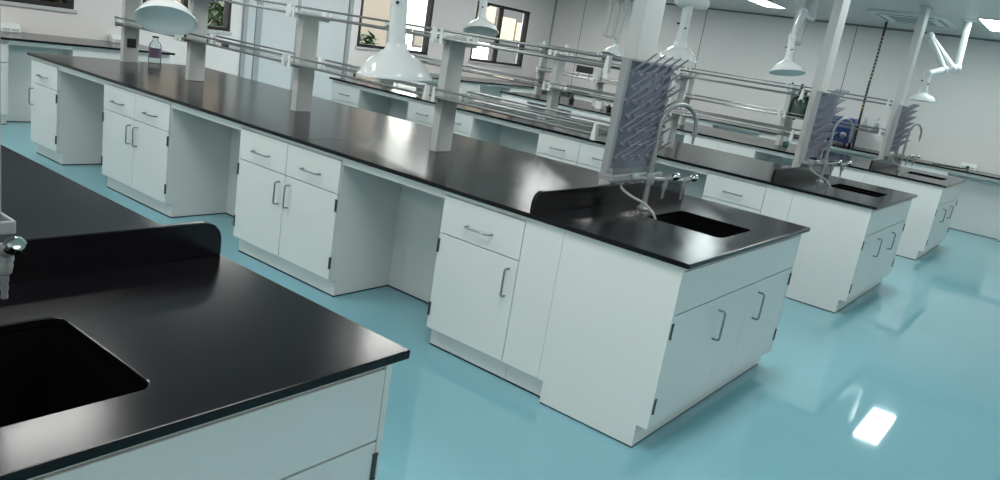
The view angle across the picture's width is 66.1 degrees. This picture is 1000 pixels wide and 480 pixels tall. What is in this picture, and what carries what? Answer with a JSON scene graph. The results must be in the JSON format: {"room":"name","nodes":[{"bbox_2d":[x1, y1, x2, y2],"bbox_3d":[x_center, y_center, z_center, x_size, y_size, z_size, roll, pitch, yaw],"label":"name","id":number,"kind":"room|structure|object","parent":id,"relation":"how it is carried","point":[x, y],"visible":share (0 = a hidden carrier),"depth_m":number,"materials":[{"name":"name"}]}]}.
{"room":"science laboratory","nodes":[
{"label":"science laboratory","id":0,"kind":"room"},
{"bbox_2d":[0,0,555,81],"bbox_3d":[-4.151,-2.864,9.273,0.150,2.700,16.500,20,18,35],"label":"wall","id":1,"kind":"structure","parent":0,"point":[93,19],"depth_m":10.12,"materials":[{"name":"paint"}]},
{"bbox_2d":[0,0,76,13],"bbox_3d":[-5.152,-2.965,7.791,0.122,1.090,1.630,20,18,35],"label":"window","id":2,"kind":"structure","parent":1,"relation":"in","point":[67,6],"depth_m":8.28,"materials":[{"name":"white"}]},
{"bbox_2d":[143,0,231,34],"bbox_3d":[-3.842,-3.170,9.483,0.122,1.120,1.230,20,18,35],"label":"window","id":3,"kind":"structure","parent":1,"relation":"in","point":[225,29],"depth_m":9.96,"materials":[{"name":"black"}]},
{"bbox_2d":[238,0,354,99],"bbox_3d":[-2.889,-2.800,10.943,0.186,2.150,1.850,20,18,35],"label":"door","id":4,"kind":"structure","parent":1,"relation":"in","point":[270,28],"depth_m":10.79,"materials":[{"name":"grey"}]},
{"bbox_2d":[355,0,434,56],"bbox_3d":[-1.666,-3.545,12.276,0.122,1.100,1.630,20,18,35],"label":"window","id":5,"kind":"structure","parent":1,"relation":"in","point":[430,5],"depth_m":12.78,"materials":[{"name":"black"}]},
{"bbox_2d":[468,0,529,68],"bbox_3d":[-0.020,-3.816,14.393,0.122,1.090,1.640,20,18,35],"label":"window","id":6,"kind":"structure","parent":1,"relation":"in","point":[493,62],"depth_m":14.45,"materials":[{"name":"black metal"}]},
{"bbox_2d":[1,122,999,479],"bbox_3d":[0.768,0.299,5.859,13.100,0.100,16.500,20,18,35],"label":"floor","id":7,"kind":"structure","parent":0,"point":[902,381],"depth_m":3.94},
{"bbox_2d":[1,40,7,124],"bbox_3d":[-5.336,-1.574,7.320,0.778,0.828,0.920,20,18,35],"label":"base cabinet","id":8,"kind":"object","parent":7,"relation":"on","point":[4,43],"visible":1,"depth_m":7.45,"materials":[{"name":"white metal"}]},
{"bbox_2d":[6,40,72,121],"bbox_3d":[-4.689,-1.585,7.776,0.214,0.828,0.588,20,18,35],"label":"panel","id":9,"kind":"object","parent":7,"relation":"on","point":[19,62],"visible":0.4,"depth_m":7.74,"materials":[{"name":"white metal"}]},
{"bbox_2d":[28,57,104,164],"bbox_3d":[-3.648,-1.104,6.583,0.493,0.828,0.560,20,18,35],"label":"base cabinet","id":10,"kind":"object","parent":7,"relation":"on","point":[67,109],"visible":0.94,"depth_m":6.40,"materials":[{"name":"white metal"}]},
{"bbox_2d":[58,65,104,84],"bbox_3d":[-3.151,-0.932,6.236,0.770,0.828,0.496,20,18,35],"label":"panel","id":11,"kind":"object","parent":7,"relation":"on","point":[61,68],"visible":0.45,"depth_m":5.93,"materials":[{"name":"white metal"}]},
{"bbox_2d":[64,46,169,63],"bbox_3d":[-4.374,-1.735,8.556,0.778,0.828,1.050,20,18,35],"label":"base cabinet","id":12,"kind":"object","parent":7,"relation":"on","point":[76,51],"visible":0.04,"depth_m":8.11,"materials":[{"name":"white metal"}]},
{"bbox_2d":[101,80,231,217],"bbox_3d":[-2.502,-0.697,5.745,0.929,0.828,0.560,20,18,35],"label":"base cabinet","id":13,"kind":"object","parent":7,"relation":"on","point":[172,162],"visible":0.96,"depth_m":5.51,"materials":[{"name":"white metal"}]},
{"bbox_2d":[171,102,241,216],"bbox_3d":[-1.818,-0.459,5.261,0.817,0.828,0.496,20,18,35],"label":"panel","id":14,"kind":"object","parent":7,"relation":"on","point":[236,128],"visible":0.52,"depth_m":5.62,"materials":[{"name":"white metal"}]},
{"bbox_2d":[28,364,392,479],"bbox_3d":[-1.074,0.643,1.483,0.815,0.828,1.554,20,18,35],"label":"base cabinet","id":15,"kind":"object","parent":7,"relation":"on","point":[332,431],"visible":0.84,"depth_m":1.57,"materials":[{"name":"white metal"}]},
{"bbox_2d":[233,125,400,296],"bbox_3d":[-1.144,-0.215,4.751,0.946,0.828,0.560,20,18,35],"label":"base cabinet","id":16,"kind":"object","parent":7,"relation":"on","point":[328,225],"visible":0.96,"depth_m":4.51,"materials":[{"name":"white metal"}]},
{"bbox_2d":[330,80,389,115],"bbox_3d":[-1.681,-1.434,9.111,0.493,0.828,0.560,20,18,35],"label":"base cabinet","id":17,"kind":"object","parent":7,"relation":"on","point":[341,92],"visible":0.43,"depth_m":8.87,"materials":[{"name":"white metal"}]},
{"bbox_2d":[361,87,408,119],"bbox_3d":[-1.185,-1.262,8.764,0.770,0.828,0.496,20,18,35],"label":"panel","id":18,"kind":"object","parent":7,"relation":"on","point":[398,108],"visible":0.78,"depth_m":8.98,"materials":[{"name":"white metal"}]},
{"bbox_2d":[352,67,426,84],"bbox_3d":[-1.739,-2.177,11.944,0.778,0.828,0.900,20,18,35],"label":"base cabinet","id":19,"kind":"object","parent":7,"relation":"on","point":[416,82],"visible":0.02,"depth_m":11.79,"materials":[{"name":"white metal"}]},
{"bbox_2d":[359,66,563,88],"bbox_3d":[-0.398,-2.810,13.525,0.825,0.022,5.190,20,18,35],"label":"countertop","id":20,"kind":"structure","parent":19,"relation":"on","point":[433,75],"depth_m":13.62,"materials":[{"name":"black plastic"}]},
{"bbox_2d":[342,158,445,303],"bbox_3d":[-0.473,0.018,4.277,0.766,0.828,0.496,20,18,35],"label":"panel","id":21,"kind":"object","parent":7,"relation":"on","point":[420,208],"visible":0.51,"depth_m":4.58,"materials":[{"name":"white metal"}]},
{"bbox_2d":[406,98,501,144],"bbox_3d":[-0.535,-1.027,8.273,0.929,0.828,0.560,20,18,35],"label":"base cabinet","id":22,"kind":"object","parent":7,"relation":"on","point":[419,112],"visible":0.29,"depth_m":8.01,"materials":[{"name":"white metal"}]},
{"bbox_2d":[460,81,480,96],"bbox_3d":[-0.908,-2.317,13.012,0.778,0.828,0.820,20,18,35],"label":"base cabinet","id":23,"kind":"object","parent":7,"relation":"on","point":[475,87],"visible":0.19,"depth_m":12.85,"materials":[{"name":"white metal"}]},
{"bbox_2d":[427,191,526,379],"bbox_3d":[0.009,0.194,3.908,0.501,0.828,0.560,20,18,35],"label":"base cabinet","id":24,"kind":"object","parent":7,"relation":"on","point":[479,244],"visible":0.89,"depth_m":3.71,"materials":[{"name":"white metal"}]},
{"bbox_2d":[479,83,509,100],"bbox_3d":[-0.218,-2.335,13.524,0.214,0.828,0.828,20,18,35],"label":"panel","id":25,"kind":"object","parent":7,"relation":"on","point":[489,89],"visible":0.33,"depth_m":13.56,"materials":[{"name":"white metal"}]},
{"bbox_2d":[474,114,539,154],"bbox_3d":[0.149,-0.789,7.789,0.817,0.828,0.496,20,18,35],"label":"panel","id":26,"kind":"object","parent":7,"relation":"on","point":[523,138],"visible":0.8,"depth_m":7.96,"materials":[{"name":"white metal"}]},
{"bbox_2d":[501,93,545,111],"bbox_3d":[0.304,-1.767,11.663,0.493,0.828,0.560,20,18,35],"label":"base cabinet","id":27,"kind":"object","parent":7,"relation":"on","point":[506,96],"visible":0.16,"depth_m":11.39,"materials":[{"name":"white metal"}]},
{"bbox_2d":[571,108,610,125],"bbox_3d":[1.450,-1.360,10.825,0.929,0.828,0.560,20,18,35],"label":"base cabinet","id":28,"kind":"object","parent":7,"relation":"on","point":[575,111],"visible":0.08,"depth_m":10.62,"materials":[{"name":"white metal"}]},
{"bbox_2d":[536,130,646,172],"bbox_3d":[0.823,-0.545,7.279,0.946,0.828,0.560,20,18,35],"label":"base cabinet","id":29,"kind":"object","parent":7,"relation":"on","point":[566,149],"visible":0.31,"depth_m":7.07,"materials":[{"name":"white metal"}]},
{"bbox_2d":[502,217,801,447],"bbox_3d":[0.848,0.321,3.953,0.815,0.828,1.554,20,18,35],"label":"base cabinet","id":30,"kind":"object","parent":7,"relation":"on","point":[618,342],"visible":0.94,"depth_m":3.38,"materials":[{"name":"white metal"}]},
{"bbox_2d":[27,52,809,269],"bbox_3d":[-1.133,-0.736,5.357,6.050,0.377,1.600,20,18,35],"label":"countertop","id":31,"kind":"structure","parent":30,"relation":"on","point":[689,232],"depth_m":4.36,"materials":[{"name":"black stone"}]},
{"bbox_2d":[148,36,161,63],"bbox_3d":[-3.218,-1.773,7.174,0.112,0.250,0.112,20,18,35],"label":"bottle","id":32,"kind":"object","parent":31,"relation":"on","point":[153,52],"visible":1,"depth_m":7.14,"materials":[{"name":"clear glass"}]},
{"bbox_2d":[111,0,621,151],"bbox_3d":[-1.373,-1.279,5.473,5.063,0.730,0.328,20,18,35],"label":"rack","id":33,"kind":"object","parent":31,"relation":"on","point":[448,94],"visible":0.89,"depth_m":4.98,"materials":[{"name":"white metal"}]},
{"bbox_2d":[120,22,187,37],"bbox_3d":[-2.901,-1.790,6.595,1.040,0.008,0.276,20,18,35],"label":"shelf","id":34,"kind":"object","parent":33,"relation":"attached to","point":[133,25],"depth_m":6.62,"materials":[{"name":"clear glass"}]},
{"bbox_2d":[189,38,316,64],"bbox_3d":[-1.939,-1.449,5.891,1.360,0.008,0.276,20,18,35],"label":"shelf","id":35,"kind":"object","parent":33,"relation":"attached to","point":[283,60],"depth_m":5.87,"materials":[{"name":"clear glass"}]},
{"bbox_2d":[297,63,431,95],"bbox_3d":[-0.861,-1.066,5.102,1.340,0.008,0.276,20,18,35],"label":"shelf","id":36,"kind":"object","parent":33,"relation":"attached to","point":[413,89],"depth_m":5.06,"materials":[{"name":"clear glass"}]},
{"bbox_2d":[439,96,607,135],"bbox_3d":[0.138,-0.712,4.371,1.155,0.008,0.276,20,18,35],"label":"shelf","id":37,"kind":"object","parent":33,"relation":"attached to","point":[526,115],"depth_m":4.32,"materials":[{"name":"clear glass"}]},
{"bbox_2d":[598,0,665,184],"bbox_3d":[0.734,-1.097,3.860,0.112,1.849,0.245,20,18,35],"label":"column","id":38,"kind":"structure","parent":31,"relation":"on","point":[646,18],"depth_m":3.82,"materials":[{"name":"grey paint"}]},
{"bbox_2d":[598,53,688,219],"bbox_3d":[0.770,-0.489,3.880,0.286,0.869,0.529,20,18,35],"label":"drying rack","id":39,"kind":"object","parent":38,"relation":"attached to","point":[643,89],"visible":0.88,"depth_m":3.84,"materials":[{"name":"grey plastic"}]},
{"bbox_2d":[598,170,661,183],"bbox_3d":[0.677,-0.326,3.973,0.088,0.050,0.529,20,18,35],"label":"drip tray","id":40,"kind":"object","parent":39,"relation":"on","point":[617,178],"depth_m":3.80,"materials":[{"name":"grey"}]},
{"bbox_2d":[629,103,698,210],"bbox_3d":[0.866,-0.427,3.952,0.438,0.563,0.072,2,16,-27],"label":"faucet","id":41,"kind":"object","parent":31,"relation":"on","point":[649,178],"visible":0.96,"depth_m":3.94,"materials":[{"name":"grey metal"}]},
{"bbox_2d":[660,173,679,198],"bbox_3d":[0.885,-0.281,4.007,0.080,0.148,0.068,20,18,35],"label":"tap","id":42,"kind":"object","parent":41,"relation":"on","point":[674,178],"depth_m":3.99,"materials":[{"name":"silver metal"}]},
{"bbox_2d":[679,174,698,199],"bbox_3d":[0.998,-0.281,4.076,0.080,0.148,0.068,20,18,35],"label":"tap","id":43,"kind":"object","parent":41,"relation":"on","point":[693,178],"depth_m":4.06,"materials":[{"name":"silver metal"}]},
{"bbox_2d":[656,214,743,237],"bbox_3d":[0.975,0.059,3.884,0.420,0.252,0.440,20,18,35],"label":"sink basin","id":44,"kind":"object","parent":31,"relation":"in","point":[700,223],"depth_m":4.04,"materials":[{"name":"black plastic"}]},
{"bbox_2d":[654,158,707,198],"bbox_3d":[1.494,-0.311,6.805,0.766,0.828,0.496,20,18,35],"label":"panel","id":45,"kind":"object","parent":7,"relation":"on","point":[695,189],"visible":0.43,"depth_m":6.88,"materials":[{"name":"white metal"}]},
{"bbox_2d":[683,132,767,160],"bbox_3d":[2.808,-0.878,9.831,0.946,0.828,0.560,20,18,35],"label":"base cabinet","id":46,"kind":"object","parent":7,"relation":"on","point":[703,141],"visible":0.15,"depth_m":9.52,"materials":[{"name":"white metal"}]},
{"bbox_2d":[702,170,767,213],"bbox_3d":[1.976,-0.136,6.436,0.501,0.828,0.560,20,18,35],"label":"base cabinet","id":47,"kind":"object","parent":7,"relation":"on","point":[732,191],"visible":0.33,"depth_m":6.17,"materials":[{"name":"white metal"}]},
{"bbox_2d":[713,122,759,136],"bbox_3d":[3.900,-1.488,12.884,0.798,0.828,0.214,20,18,35],"label":"panel","id":48,"kind":"object","parent":7,"relation":"on","point":[719,126],"visible":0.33,"depth_m":12.79,"materials":[{"name":"white metal"}]},
{"bbox_2d":[756,148,813,166],"bbox_3d":[3.479,-0.644,9.357,0.766,0.828,0.496,20,18,35],"label":"panel","id":49,"kind":"object","parent":7,"relation":"on","point":[773,156],"visible":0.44,"depth_m":9.52,"materials":[{"name":"white metal"}]},
{"bbox_2d":[760,184,911,312],"bbox_3d":[2.815,-0.009,6.482,0.815,0.828,1.554,20,18,35],"label":"base cabinet","id":50,"kind":"object","parent":7,"relation":"on","point":[847,250],"visible":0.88,"depth_m":5.84,"materials":[{"name":"white metal"}]},
{"bbox_2d":[329,77,917,209],"bbox_3d":[0.834,-1.066,7.885,6.050,0.377,1.600,20,18,35],"label":"countertop","id":51,"kind":"structure","parent":50,"relation":"on","point":[800,179],"depth_m":6.67,"materials":[{"name":"black plastic"}]},
{"bbox_2d":[382,22,810,147],"bbox_3d":[0.594,-1.609,8.001,5.063,0.730,0.328,20,18,35],"label":"rack","id":52,"kind":"object","parent":51,"relation":"on","point":[554,87],"visible":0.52,"depth_m":7.35,"materials":[{"name":"white metal"}]},
{"bbox_2d":[462,69,547,87],"bbox_3d":[0.027,-1.779,8.419,1.360,0.008,0.276,20,18,35],"label":"shelf","id":53,"kind":"object","parent":52,"relation":"attached to","point":[543,85],"depth_m":8.34,"materials":[{"name":"clear glass"}]},
{"bbox_2d":[557,88,666,109],"bbox_3d":[1.106,-1.396,7.630,1.340,0.008,0.276,20,18,35],"label":"shelf","id":54,"kind":"object","parent":52,"relation":"attached to","point":[559,90],"depth_m":7.75,"materials":[{"name":"clear glass"}]},
{"bbox_2d":[678,112,798,136],"bbox_3d":[2.105,-1.042,6.899,1.155,0.008,0.276,20,18,35],"label":"shelf","id":55,"kind":"object","parent":52,"relation":"attached to","point":[791,134],"depth_m":6.81,"materials":[{"name":"clear glass"}]},
{"bbox_2d":[791,0,850,167],"bbox_3d":[2.701,-1.427,6.388,0.112,1.849,0.245,20,18,35],"label":"column","id":56,"kind":"structure","parent":51,"relation":"on","point":[840,8],"depth_m":6.32,"materials":[{"name":"grey paint"}]},
{"bbox_2d":[798,89,849,186],"bbox_3d":[2.737,-0.819,6.408,0.286,0.869,0.529,20,18,35],"label":"drying rack","id":57,"kind":"object","parent":56,"relation":"attached to","point":[820,120],"visible":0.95,"depth_m":6.35,"materials":[{"name":"grey plastic"}]},
{"bbox_2d":[798,158,823,166],"bbox_3d":[2.644,-0.656,6.501,0.088,0.050,0.529,20,18,35],"label":"drip tray","id":58,"kind":"object","parent":57,"relation":"on","point":[809,163],"depth_m":6.31,"materials":[{"name":"grey"}]},
{"bbox_2d":[814,117,853,182],"bbox_3d":[2.833,-0.757,6.480,0.438,0.563,0.072,2,16,-27],"label":"faucet","id":59,"kind":"object","parent":51,"relation":"on","point":[824,163],"visible":1,"depth_m":6.47,"materials":[{"name":"grey metal"}]},
{"bbox_2d":[829,160,842,175],"bbox_3d":[2.852,-0.611,6.535,0.080,0.148,0.068,20,18,35],"label":"tap","id":60,"kind":"object","parent":59,"relation":"on","point":[839,162],"depth_m":6.52,"materials":[{"name":"silver metal"}]},
{"bbox_2d":[839,161,851,176],"bbox_3d":[2.965,-0.610,6.604,0.080,0.148,0.068,20,18,35],"label":"tap","id":61,"kind":"object","parent":59,"relation":"on","point":[848,163],"depth_m":6.58,"materials":[{"name":"silver metal"}]},
{"bbox_2d":[834,186,881,196],"bbox_3d":[2.941,-0.271,6.413,0.420,0.252,0.440,20,18,35],"label":"sink basin","id":62,"kind":"object","parent":51,"relation":"in","point":[858,190],"depth_m":6.55,"materials":[{"name":"black plastic"}]},
{"bbox_2d":[831,166,865,182],"bbox_3d":[3.961,-0.469,8.988,0.501,0.828,0.560,20,18,35],"label":"base cabinet","id":63,"kind":"object","parent":7,"relation":"on","point":[849,173],"visible":0.12,"depth_m":8.65,"materials":[{"name":"white metal"}]},
{"bbox_2d":[824,146,875,159],"bbox_3d":[5.296,-0.993,11.862,0.798,0.828,0.214,20,18,35],"label":"panel","id":64,"kind":"object","parent":7,"relation":"on","point":[832,148],"visible":0.21,"depth_m":11.75,"materials":[{"name":"white metal"}]},
{"bbox_2d":[875,155,949,175],"bbox_3d":[6.127,-0.771,11.537,0.980,0.828,0.758,20,18,35],"label":"base cabinet","id":65,"kind":"object","parent":7,"relation":"on","point":[917,166],"visible":0.02,"depth_m":11.07,"materials":[{"name":"white metal"}]},
{"bbox_2d":[863,171,962,259],"bbox_3d":[4.800,-0.342,9.033,0.815,0.828,1.554,20,18,35],"label":"base cabinet","id":66,"kind":"object","parent":7,"relation":"on","point":[929,217],"visible":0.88,"depth_m":8.35,"materials":[{"name":"white metal"}]},
{"bbox_2d":[500,91,966,187],"bbox_3d":[2.819,-1.399,10.437,6.050,0.377,1.600,20,18,35],"label":"countertop","id":67,"kind":"structure","parent":66,"relation":"on","point":[882,166],"depth_m":9.53,"materials":[{"name":"black stone"}]},
{"bbox_2d":[533,44,893,144],"bbox_3d":[2.582,-1.963,10.547,5.063,0.776,0.328,20,18,35],"label":"rack","id":68,"kind":"object","parent":67,"relation":"on","point":[540,70],"visible":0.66,"depth_m":10.27,"materials":[{"name":"white metal"}]},
{"bbox_2d":[690,97,781,114],"bbox_3d":[3.098,-1.772,10.171,1.340,0.008,0.276,20,18,35],"label":"shelf","id":69,"kind":"object","parent":68,"relation":"attached to","point":[693,98],"depth_m":10.08,"materials":[{"name":"clear glass"}]},
{"bbox_2d":[789,91,808,118],"bbox_3d":[3.791,-1.707,9.678,0.230,0.330,0.230,20,18,35],"label":"bottle","id":70,"kind":"object","parent":68,"relation":"on","point":[798,106],"visible":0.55,"depth_m":9.60,"materials":[{"name":"green glass"}]},
{"bbox_2d":[877,5,933,159],"bbox_3d":[4.686,-1.760,8.940,0.112,1.849,0.245,20,18,35],"label":"column","id":71,"kind":"structure","parent":67,"relation":"on","point":[924,13],"depth_m":8.83,"materials":[{"name":"grey paint"}]},
{"bbox_2d":[884,104,919,172],"bbox_3d":[4.722,-1.151,8.960,0.286,0.869,0.529,20,18,35],"label":"drying rack","id":72,"kind":"object","parent":71,"relation":"attached to","point":[895,140],"visible":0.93,"depth_m":8.89,"materials":[{"name":"grey plastic"}]},
{"bbox_2d":[895,124,921,170],"bbox_3d":[4.818,-1.089,9.032,0.438,0.563,0.072,2,16,-27],"label":"faucet","id":73,"kind":"object","parent":67,"relation":"on","point":[902,156],"visible":1,"depth_m":9.03,"materials":[{"name":"grey metal"}]},
{"bbox_2d":[949,170,999,239],"bbox_3d":[6.681,-0.501,10.849,0.808,0.828,0.214,20,18,35],"label":"panel","id":74,"kind":"object","parent":7,"relation":"on","point":[977,209],"visible":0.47,"depth_m":10.88,"materials":[{"name":"white metal"}]},
{"bbox_3d":[7.586,-0.253,10.470,1.160,0.828,0.758,20,18,35],"label":"base cabinet","id":75,"kind":"object","parent":7,"relation":"on","visible":0},
{"bbox_2d":[567,92,999,179],"bbox_3d":[4.721,-1.703,12.519,8.830,0.022,0.755,20,18,35],"label":"countertop","id":76,"kind":"structure","parent":75,"relation":"on","point":[979,173],"depth_m":11.24,"materials":[{"name":"black stone"}]},
{"bbox_2d":[826,115,860,145],"bbox_3d":[5.322,-1.724,12.070,0.480,0.430,0.450,20,18,35],"label":"machine","id":77,"kind":"object","parent":76,"relation":"on","point":[842,135],"visible":0.38,"depth_m":11.86,"materials":[{"name":"blue plastic"}]},
{"bbox_3d":[-3.385,-0.178,3.175,5.100,0.828,1.480,20,18,35],"label":"support","id":78,"kind":"object","parent":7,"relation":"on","visible":0},
{"bbox_2d":[0,145,409,479],"bbox_3d":[-3.055,-0.414,2.887,6.050,0.377,1.600,20,18,35],"label":"countertop","id":79,"kind":"structure","parent":78,"relation":"on","point":[120,328],"depth_m":1.68,"materials":[{"name":"black stone"}]},
{"bbox_2d":[0,236,26,299],"bbox_3d":[-1.154,-0.100,1.401,0.507,0.563,0.203,8,14,-5],"label":"faucet","id":80,"kind":"object","parent":79,"relation":"on","point":[12,246],"visible":1,"depth_m":1.51,"materials":[{"name":"grey metal"}]},
{"bbox_2d":[0,327,144,427],"bbox_3d":[-0.947,0.381,1.414,0.420,0.252,0.440,20,18,35],"label":"sink basin","id":81,"kind":"object","parent":79,"relation":"in","point":[44,371],"depth_m":1.62,"materials":[{"name":"black plastic"}]},
{"bbox_3d":[-1.187,-0.775,1.390,0.112,1.849,0.245,20,18,35],"label":"column","id":82,"kind":"structure","parent":79,"relation":"on","visible":0},
{"bbox_2d":[0,30,15,234],"bbox_3d":[-1.158,-0.166,1.402,0.286,0.869,0.529,20,18,35],"label":"drying rack","id":83,"kind":"object","parent":82,"relation":"attached to","point":[7,224],"visible":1,"depth_m":1.66,"materials":[{"name":"grey plastic"}]},
{"bbox_2d":[0,212,15,234],"bbox_3d":[-1.250,-0.003,1.495,0.088,0.050,0.529,20,18,35],"label":"drip tray","id":84,"kind":"object","parent":83,"relation":"on","point":[7,224],"depth_m":1.67,"materials":[{"name":"grey"}]},
{"bbox_3d":[-6.671,-1.350,5.604,0.778,0.828,1.650,20,18,35],"label":"base cabinet","id":85,"kind":"object","parent":7,"relation":"on","visible":0},
{"bbox_2d":[1,31,174,54],"bbox_3d":[-5.574,-1.942,6.871,0.825,0.022,5.200,20,18,35],"label":"countertop","id":86,"kind":"structure","parent":85,"relation":"on","point":[25,37],"depth_m":8.02,"materials":[{"name":"black stone"}]},
{"bbox_2d":[0,22,20,32],"bbox_3d":[-5.110,-2.214,8.002,0.102,0.085,0.200,20,18,35],"label":"box","id":87,"kind":"object","parent":86,"relation":"on","point":[4,26],"visible":0.9,"depth_m":7.99,"materials":[{"name":"white plastic"}]},
{"bbox_2d":[542,0,999,174],"bbox_3d":[6.074,-1.892,12.049,13.400,2.700,0.150,20,18,35],"label":"wall","id":88,"kind":"structure","parent":0,"point":[963,125],"depth_m":12.40,"materials":[{"name":"paint"}]},
{"bbox_2d":[630,0,999,41],"bbox_3d":[6.242,-3.157,11.639,13.070,0.025,0.030,20,18,35],"label":"trim","id":89,"kind":"structure","parent":88,"relation":"attached to","point":[630,0],"depth_m":12.07,"materials":[{"name":"grey"}]},
{"bbox_2d":[666,0,999,39],"bbox_3d":[1.212,-2.387,5.163,13.500,0.120,16.900,20,18,35],"label":"ceiling","id":90,"kind":"structure","parent":0,"point":[953,10],"depth_m":10.08,"materials":[{"name":"white"}]},
{"bbox_2d":[133,0,197,34],"bbox_3d":[-1.872,-2.075,5.160,0.695,1.450,1.122,20,18,35],"label":"fume extraction arm","id":91,"kind":"object","parent":90,"relation":"hanging from","point":[168,17],"visible":1,"depth_m":5.09},
{"bbox_2d":[356,0,432,81],"bbox_3d":[-0.372,-1.563,4.061,0.525,1.411,1.063,14,15,18],"label":"fume extraction arm","id":92,"kind":"object","parent":90,"relation":"hanging from","point":[394,62],"visible":1,"depth_m":3.79},
{"bbox_2d":[356,42,432,81],"bbox_3d":[-0.522,-0.902,3.882,0.389,0.189,0.389,20,18,35],"label":"hood","id":93,"kind":"object","parent":92,"relation":"attached to","point":[394,62],"depth_m":3.77,"materials":[{"name":"white"}]},
{"bbox_2d":[463,0,498,36],"bbox_3d":[-0.174,-2.724,8.112,0.560,1.134,0.613,13,15,13],"label":"fume extraction arm","id":94,"kind":"object","parent":90,"relation":"hanging from","point":[481,25],"visible":0.92,"depth_m":8.07},
{"bbox_2d":[463,15,498,36],"bbox_3d":[-0.191,-2.247,8.087,0.368,0.229,0.373,20,18,35],"label":"hood","id":95,"kind":"object","parent":94,"relation":"attached to","point":[480,26],"depth_m":8.14,"materials":[{"name":"white"}]},
{"bbox_2d":[601,0,629,61],"bbox_3d":[1.758,-3.219,11.306,0.434,1.159,0.432,20,18,35],"label":"fume extraction arm","id":96,"kind":"object","parent":90,"relation":"hanging from","point":[614,50],"visible":0.88,"depth_m":11.37},
{"bbox_2d":[601,44,621,61],"bbox_3d":[1.683,-2.808,11.492,0.333,0.256,0.315,20,18,35],"label":"hood","id":97,"kind":"object","parent":96,"relation":"attached to","point":[614,50],"depth_m":11.42,"materials":[{"name":"white"}]},
{"bbox_2d":[657,0,709,62],"bbox_3d":[1.645,-2.167,6.944,0.359,1.045,0.544,0,17,-34],"label":"fume extraction arm","id":98,"kind":"object","parent":90,"relation":"hanging from","point":[679,49],"visible":0.96,"depth_m":6.87},
{"bbox_2d":[657,41,696,62],"bbox_3d":[1.624,-1.716,6.980,0.359,0.158,0.359,20,18,35],"label":"hood","id":99,"kind":"object","parent":98,"relation":"attached to","point":[679,49],"depth_m":6.89,"materials":[{"name":"white"}]},
{"bbox_2d":[769,0,819,75],"bbox_3d":[3.467,-2.373,8.837,0.385,1.013,1.188,16,16,24],"label":"fume extraction arm","id":100,"kind":"object","parent":90,"relation":"hanging from","point":[787,67],"visible":1,"depth_m":8.69},
{"bbox_2d":[769,57,805,75],"bbox_3d":[3.220,-1.932,8.584,0.383,0.217,0.386,20,18,35],"label":"hood","id":101,"kind":"object","parent":100,"relation":"attached to","point":[787,67],"depth_m":8.54,"materials":[{"name":"white"}]},
{"bbox_2d":[852,22,887,147],"bbox_3d":[5.358,-2.234,11.157,0.040,1.830,0.304,16,16,25],"label":"hanging cable","id":102,"kind":"object","parent":90,"relation":"hanging from","point":[886,23],"visible":0.88,"depth_m":11.02,"materials":[{"name":"black plastic"}]},
{"bbox_2d":[867,9,956,28],"bbox_3d":[5.362,-2.866,9.986,0.920,0.042,1.100,20,18,35],"label":"air conditioner","id":103,"kind":"object","parent":90,"relation":"attached to","point":[888,16],"visible":0.94,"depth_m":9.80,"materials":[{"name":"white plastic"}]},
{"bbox_2d":[888,16,935,25],"bbox_3d":[5.359,-2.849,9.991,0.480,0.007,0.600,20,18,35],"label":"grille","id":104,"kind":"object","parent":103,"relation":"attached to","point":[895,18],"depth_m":9.95,"materials":[{"name":"grey"}]},
{"bbox_2d":[905,18,977,102],"bbox_3d":[5.289,-2.179,9.281,0.664,1.036,0.400,-1,18,-35],"label":"fume extraction arm","id":105,"kind":"object","parent":90,"relation":"hanging from","point":[945,64],"visible":1,"depth_m":9.25},
{"bbox_2d":[905,89,936,102],"bbox_3d":[5.103,-1.743,9.284,0.349,0.142,0.349,20,18,35],"label":"hood","id":106,"kind":"object","parent":105,"relation":"attached to","point":[923,95],"depth_m":9.21,"materials":[{"name":"white"}]},
{"bbox_2d":[977,17,999,31],"bbox_3d":[6.017,-2.580,9.259,0.340,0.020,1.240,20,18,35],"label":"recessed light","id":107,"kind":"object","parent":90,"relation":"in","point":[992,24],"visible":1,"depth_m":9.14,"materials":[{"name":"white plastic"}]},
{"bbox_2d":[980,19,999,30],"bbox_3d":[6.018,-2.581,9.258,0.300,0.010,1.200,20,18,35],"label":"diffuser","id":108,"kind":"object","parent":107,"relation":"attached to","point":[991,24],"depth_m":9.20,"materials":[{"name":"white plastic"}]},
{"label":"outside","id":109,"kind":"structure","parent":0,"visible":0},
{"bbox_3d":[-13.280,-6.358,23.243,31.700,0.175,44.000,20,18,35],"label":"paving","id":110,"kind":"object","parent":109,"visible":0},
{"bbox_2d":[188,2,223,26],"bbox_3d":[-4.290,-2.764,11.327,1.133,1.696,1.159,20,18,35],"label":"shrub","id":111,"kind":"object","parent":110,"relation":"on","point":[214,12],"visible":0.16,"depth_m":11.12,"materials":[{"name":"green plant"}]},
{"bbox_2d":[147,0,390,45],"bbox_3d":[-8.000,-6.411,15.944,4.150,5.200,13.200,20,18,35],"label":"building","id":112,"kind":"structure","parent":110,"relation":"on","point":[380,9],"depth_m":19.56,"materials":[{"name":"grey"}]},
{"bbox_2d":[405,0,426,50],"bbox_3d":[-3.787,-7.421,22.533,5.250,5.200,2.400,20,18,35],"label":"building","id":113,"kind":"structure","parent":110,"relation":"on","point":[416,9],"depth_m":21.09,"materials":[{"name":"white"}]},
{"bbox_2d":[472,6,522,62],"bbox_3d":[-0.889,-7.520,25.169,4.100,5.000,5.000,20,18,35],"label":"building","id":114,"kind":"structure","parent":110,"relation":"on","point":[512,20],"depth_m":23.66,"materials":[{"name":"grey"}]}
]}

